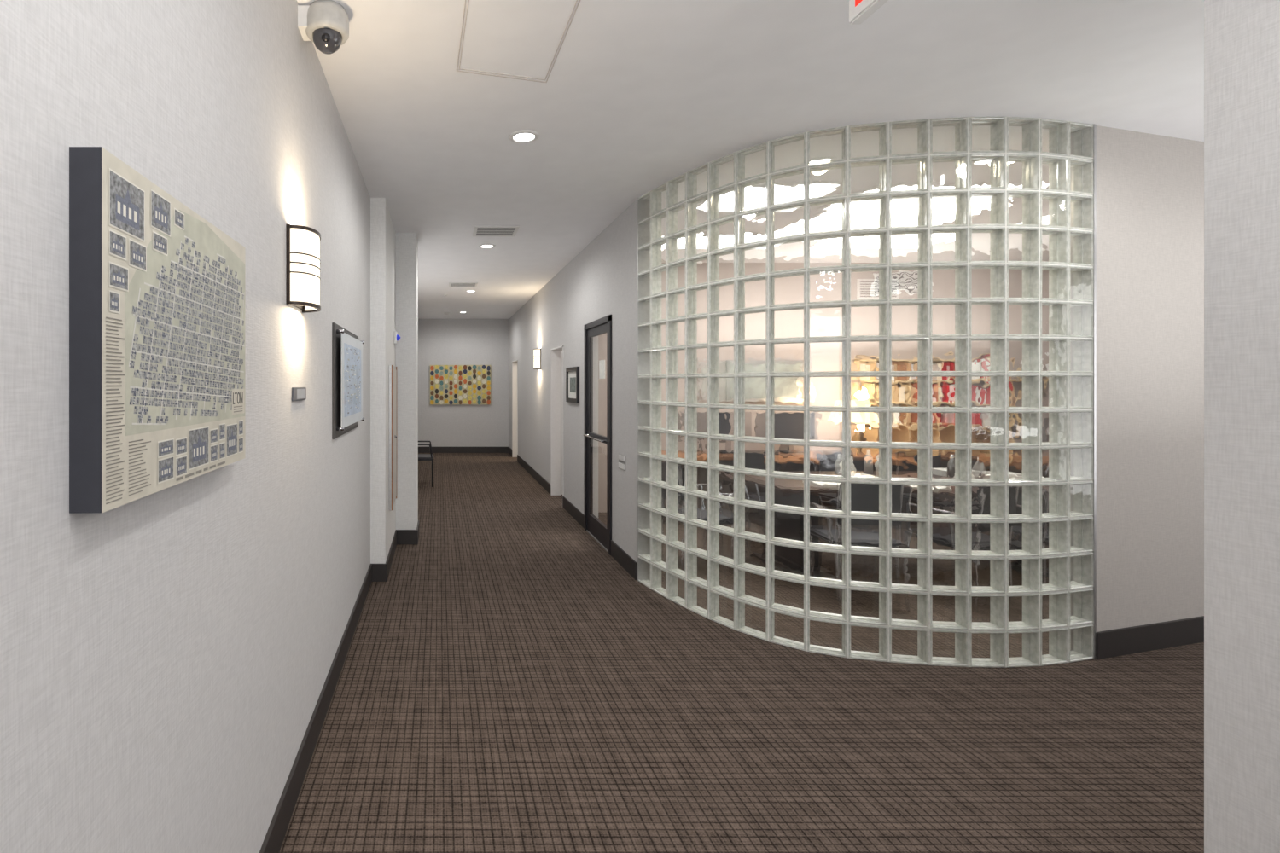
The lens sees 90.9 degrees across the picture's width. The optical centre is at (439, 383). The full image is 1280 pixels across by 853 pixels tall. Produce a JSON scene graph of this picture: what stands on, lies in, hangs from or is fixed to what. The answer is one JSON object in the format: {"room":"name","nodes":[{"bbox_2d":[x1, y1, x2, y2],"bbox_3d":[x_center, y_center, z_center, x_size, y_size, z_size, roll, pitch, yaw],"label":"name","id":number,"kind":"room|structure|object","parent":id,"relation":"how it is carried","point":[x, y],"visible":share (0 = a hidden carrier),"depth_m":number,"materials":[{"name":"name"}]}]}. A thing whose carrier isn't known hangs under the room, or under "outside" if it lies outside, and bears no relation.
{"room":"office corridor","nodes":[
{"label":"office corridor","id":0,"kind":"room"},
{"bbox_2d":[0,0,370,852],"bbox_3d":[-0.625,0.045,0.375,0.150,3.050,8.750,0,0,0],"label":"wall","id":1,"kind":"structure","parent":0,"point":[167,655],"depth_m":1.25,"materials":[{"name":"paint"}]},
{"bbox_2d":[69,146,245,513],"bbox_3d":[-0.525,-0.080,1.215,0.051,0.544,0.656,0,0,0],"label":"print","id":2,"kind":"object","parent":1,"relation":"attached to","point":[157,291],"visible":1,"depth_m":1.01},
{"bbox_2d":[291,387,306,401],"bbox_3d":[-0.545,0.039,2.325,0.009,0.052,0.210,0,0,0],"label":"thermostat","id":3,"kind":"object","parent":1,"relation":"attached to","point":[298,393],"visible":1,"depth_m":2.30,"materials":[{"name":"white plastic"}]},
{"bbox_2d":[285,224,320,313],"bbox_3d":[-0.502,-0.430,2.275,0.095,0.288,0.262,0,0,0],"label":"wall sconce","id":4,"kind":"object","parent":1,"relation":"attached to","point":[303,260],"visible":1,"depth_m":2.17,"materials":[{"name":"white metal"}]},
{"bbox_2d":[259,564,372,852],"bbox_3d":[-0.543,1.500,0.425,0.014,0.140,8.650,0,0,0],"label":"baseboard","id":5,"kind":"structure","parent":1,"relation":"attached to","point":[275,836],"depth_m":2.48,"materials":[{"name":"black rubber"}]},
{"bbox_2d":[331,322,364,439],"bbox_3d":[-0.525,-0.015,3.525,0.050,0.599,0.930,0,0,0],"label":"framed picture","id":6,"kind":"object","parent":1,"relation":"attached to","point":[346,348],"visible":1,"depth_m":3.26,"materials":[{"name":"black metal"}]},
{"bbox_2d":[370,197,395,564],"bbox_3d":[-0.565,0.045,5.300,0.270,3.050,1.100,0,0,0],"label":"wall","id":7,"kind":"structure","parent":0,"point":[382,231],"depth_m":4.75,"materials":[{"name":"white paint"}]},
{"bbox_2d":[389,365,396,510],"bbox_3d":[-0.405,0.455,5.325,0.049,1.230,0.550,0,0,0],"label":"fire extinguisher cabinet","id":8,"kind":"object","parent":7,"relation":"attached to","point":[392,369],"visible":1,"depth_m":5.14,"materials":[{"name":"metal"}]},
{"bbox_2d":[372,520,418,581],"bbox_3d":[-0.385,1.500,5.501,0.217,0.140,1.564,0,0,11],"label":"baseboard","id":9,"kind":"structure","parent":7,"relation":"attached to","point":[380,572],"depth_m":5.34,"materials":[{"name":"black rubber"}]},
{"bbox_2d":[394,331,400,344],"bbox_3d":[-0.400,-0.440,5.680,0.060,0.120,0.120,0,0,0],"label":"fire alarm strobe","id":10,"kind":"object","parent":7,"relation":"attached to","point":[397,337],"visible":1,"depth_m":5.63,"materials":[{"name":"white paint"}]},
{"bbox_2d":[395,232,418,529],"bbox_3d":[-0.463,0.045,6.050,0.474,3.050,0.400,0,0,0],"label":"wall","id":11,"kind":"structure","parent":0,"point":[406,243],"depth_m":5.85,"materials":[{"name":"white paint"}]},
{"bbox_2d":[418,319,508,447],"bbox_3d":[3.650,0.045,13.675,8.700,3.050,0.150,0,0,0],"label":"wall","id":12,"kind":"structure","parent":0,"point":[440,341],"depth_m":13.60,"materials":[{"name":"paint"}]},
{"bbox_2d":[430,365,490,404],"bbox_3d":[0.475,0.020,13.577,1.390,0.900,0.042,0,0,0],"label":"canvas painting","id":13,"kind":"object","parent":12,"relation":"attached to","point":[449,384],"visible":1,"depth_m":13.56,"materials":[{"name":"fabric"}]},
{"bbox_2d":[418,447,508,453],"bbox_3d":[0.515,1.500,13.593,2.130,0.140,0.014,0,0,0],"label":"baseboard","id":14,"kind":"structure","parent":12,"relation":"attached to","point":[421,450],"depth_m":13.59,"materials":[{"name":"black rubber"}]},
{"bbox_2d":[508,198,637,580],"bbox_3d":[1.640,0.045,9.180,0.120,3.050,8.840,0,0,0],"label":"wall","id":15,"kind":"structure","parent":0,"point":[624,229],"depth_m":6.53,"materials":[{"name":"paint"}]},
{"bbox_2d":[512,360,517,457],"bbox_3d":[1.640,0.540,12.450,0.144,2.060,0.800,0,0,0],"label":"trim","id":16,"kind":"structure","parent":15,"relation":"attached to","point":[514,363],"depth_m":12.83,"materials":[{"name":"white paint"}]},
{"bbox_2d":[533,349,541,369],"bbox_3d":[1.532,-0.390,9.425,0.095,0.320,0.262,0,0,0],"label":"wall sconce","id":17,"kind":"object","parent":15,"relation":"attached to","point":[537,352],"visible":1,"depth_m":9.32,"materials":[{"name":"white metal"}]},
{"bbox_2d":[550,345,564,496],"bbox_3d":[1.640,0.540,8.010,0.144,2.060,0.820,0,0,0],"label":"trim","id":18,"kind":"structure","parent":15,"relation":"attached to","point":[555,353],"depth_m":8.40,"materials":[{"name":"white paint"}]},
{"bbox_2d":[561,351,562,494],"bbox_3d":[2.100,0.550,8.402,0.760,2.020,0.105,0,0,0],"label":"door","id":19,"kind":"structure","parent":15,"relation":"in","point":[561,352],"depth_m":8.42,"materials":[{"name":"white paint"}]},
{"bbox_2d":[508,447,636,580],"bbox_3d":[1.573,1.500,9.183,0.014,0.140,8.806,0,0,0],"label":"baseboard","id":20,"kind":"structure","parent":15,"relation":"attached to","point":[617,553],"depth_m":6.71,"materials":[{"name":"black rubber"}]},
{"bbox_2d":[565,366,579,403],"bbox_3d":[1.565,0.013,7.030,0.030,0.415,0.580,0,0,0],"label":"framed picture","id":21,"kind":"object","parent":15,"relation":"attached to","point":[572,374],"visible":1,"depth_m":7.01,"materials":[{"name":"black metal"}]},
{"bbox_2d":[583,314,611,555],"bbox_3d":[1.608,0.468,5.955,0.184,2.205,0.970,0,0,0],"label":"door","id":22,"kind":"structure","parent":15,"relation":"in","point":[602,533],"depth_m":6.02,"materials":[{"name":"black metal"}]},
{"bbox_2d":[618,453,625,471],"bbox_3d":[1.575,0.675,5.160,0.010,0.130,0.180,0,0,0],"label":"wall switch plate","id":23,"kind":"object","parent":15,"relation":"attached to","point":[621,457],"visible":1,"depth_m":5.14,"materials":[{"name":"white paint"}]},
{"bbox_2d":[598,333,606,512],"bbox_3d":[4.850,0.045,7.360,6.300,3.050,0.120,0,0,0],"label":"door glass","id":24,"kind":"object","parent":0,"point":[602,338],"depth_m":7.30,"materials":[{"name":"clear glass"}]},
{"bbox_2d":[279,453,1204,852],"bbox_3d":[2.250,1.620,4.950,11.500,0.100,17.900,0,0,0],"label":"floor","id":25,"kind":"structure","parent":0,"point":[509,686],"depth_m":2.71,"materials":[{"name":"carpet"}]},
{"bbox_2d":[418,441,433,487],"bbox_3d":[-0.336,1.130,9.300,0.492,0.881,0.502,0,0,0],"label":"chair","id":26,"kind":"object","parent":25,"relation":"on","point":[421,456],"visible":0.41,"depth_m":9.09,"materials":[{"name":"black metal"}]},
{"bbox_2d":[296,0,1204,319],"bbox_3d":[2.250,-1.530,4.950,11.500,0.100,17.900,0,0,0],"label":"ceiling","id":27,"kind":"structure","parent":0,"point":[637,96],"depth_m":3.00,"materials":[{"name":"paint"}]},
{"bbox_2d":[297,0,349,54],"bbox_3d":[-0.455,-1.399,2.370,0.191,0.163,0.172,0,0,0],"label":"security camera","id":28,"kind":"object","parent":27,"relation":"attached to","point":[325,23],"visible":1,"depth_m":2.32,"materials":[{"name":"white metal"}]},
{"bbox_2d":[448,282,477,286],"bbox_3d":[0.350,-1.474,8.875,0.420,0.012,0.350,0,0,0],"label":"ceiling vent","id":29,"kind":"object","parent":27,"relation":"in","point":[450,284],"depth_m":8.84,"materials":[{"name":"white metal"}]},
{"bbox_2d":[478,244,494,248],"bbox_3d":[0.510,-1.475,6.400,0.180,0.010,0.180,0,0,0],"label":"recessed light","id":30,"kind":"object","parent":27,"relation":"in","point":[482,246],"visible":1,"depth_m":6.39,"materials":[{"name":"white paint"}]},
{"bbox_2d":[472,225,519,236],"bbox_3d":[0.540,-1.474,5.765,0.420,0.012,0.370,0,0,0],"label":"ceiling vent","id":31,"kind":"object","parent":27,"relation":"in","point":[479,230],"depth_m":5.74,"materials":[{"name":"white metal"}]},
{"bbox_2d":[456,0,580,82],"bbox_3d":[0.315,-1.478,2.465,0.470,0.004,0.930,0,0,0],"label":"ceiling access panel","id":32,"kind":"object","parent":27,"relation":"in","point":[465,0],"depth_m":2.80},
{"bbox_2d":[508,129,539,143],"bbox_3d":[0.505,-1.475,3.570,0.180,0.010,0.180,0,0,0],"label":"recessed light","id":33,"kind":"object","parent":27,"relation":"in","point":[525,136],"visible":1,"depth_m":3.56,"materials":[{"name":"white paint"}]},
{"bbox_2d":[849,0,888,24],"bbox_3d":[1.250,-1.280,1.635,0.100,0.400,0.330,0,0,0],"label":"exit sign","id":34,"kind":"object","parent":27,"relation":"hanging from","point":[859,10],"visible":1,"depth_m":1.75,"materials":[{"name":"white paint"}]},
{"bbox_2d":[638,116,1093,668],"bbox_3d":[2.466,0.045,3.784,2.546,3.050,0.820,0,0,32],"label":"glass wall","id":35,"kind":"structure","parent":0,"point":[869,350],"depth_m":3.44,"materials":[{"name":"clear glass"}]},
{"bbox_2d":[637,123,1096,659],"bbox_3d":[2.676,0.045,4.110,2.560,3.050,0.088,0,0,32],"label":"trim","id":36,"kind":"structure","parent":35,"relation":"attached to","point":[642,205],"depth_m":4.75,"materials":[{"name":"metal"}]},
{"bbox_2d":[1096,125,1204,632],"bbox_3d":[5.851,0.045,4.019,4.388,3.050,0.120,0,0,-14],"label":"wall","id":37,"kind":"structure","parent":0,"point":[1150,187],"depth_m":3.53,"materials":[{"name":"white paint"}]},
{"bbox_2d":[1096,616,1204,659],"bbox_3d":[5.820,1.495,3.941,4.288,0.150,0.015,0,0,-14],"label":"baseboard","id":38,"kind":"structure","parent":37,"relation":"attached to","point":[1116,642],"depth_m":3.51,"materials":[{"name":"black rubber"}]},
{"bbox_2d":[1204,0,1279,852],"bbox_3d":[1.995,0.045,-1.250,0.150,3.050,5.500,0,0,0],"label":"wall","id":39,"kind":"structure","parent":0,"point":[1242,37],"depth_m":1.43,"materials":[{"name":"paint"}]}
]}

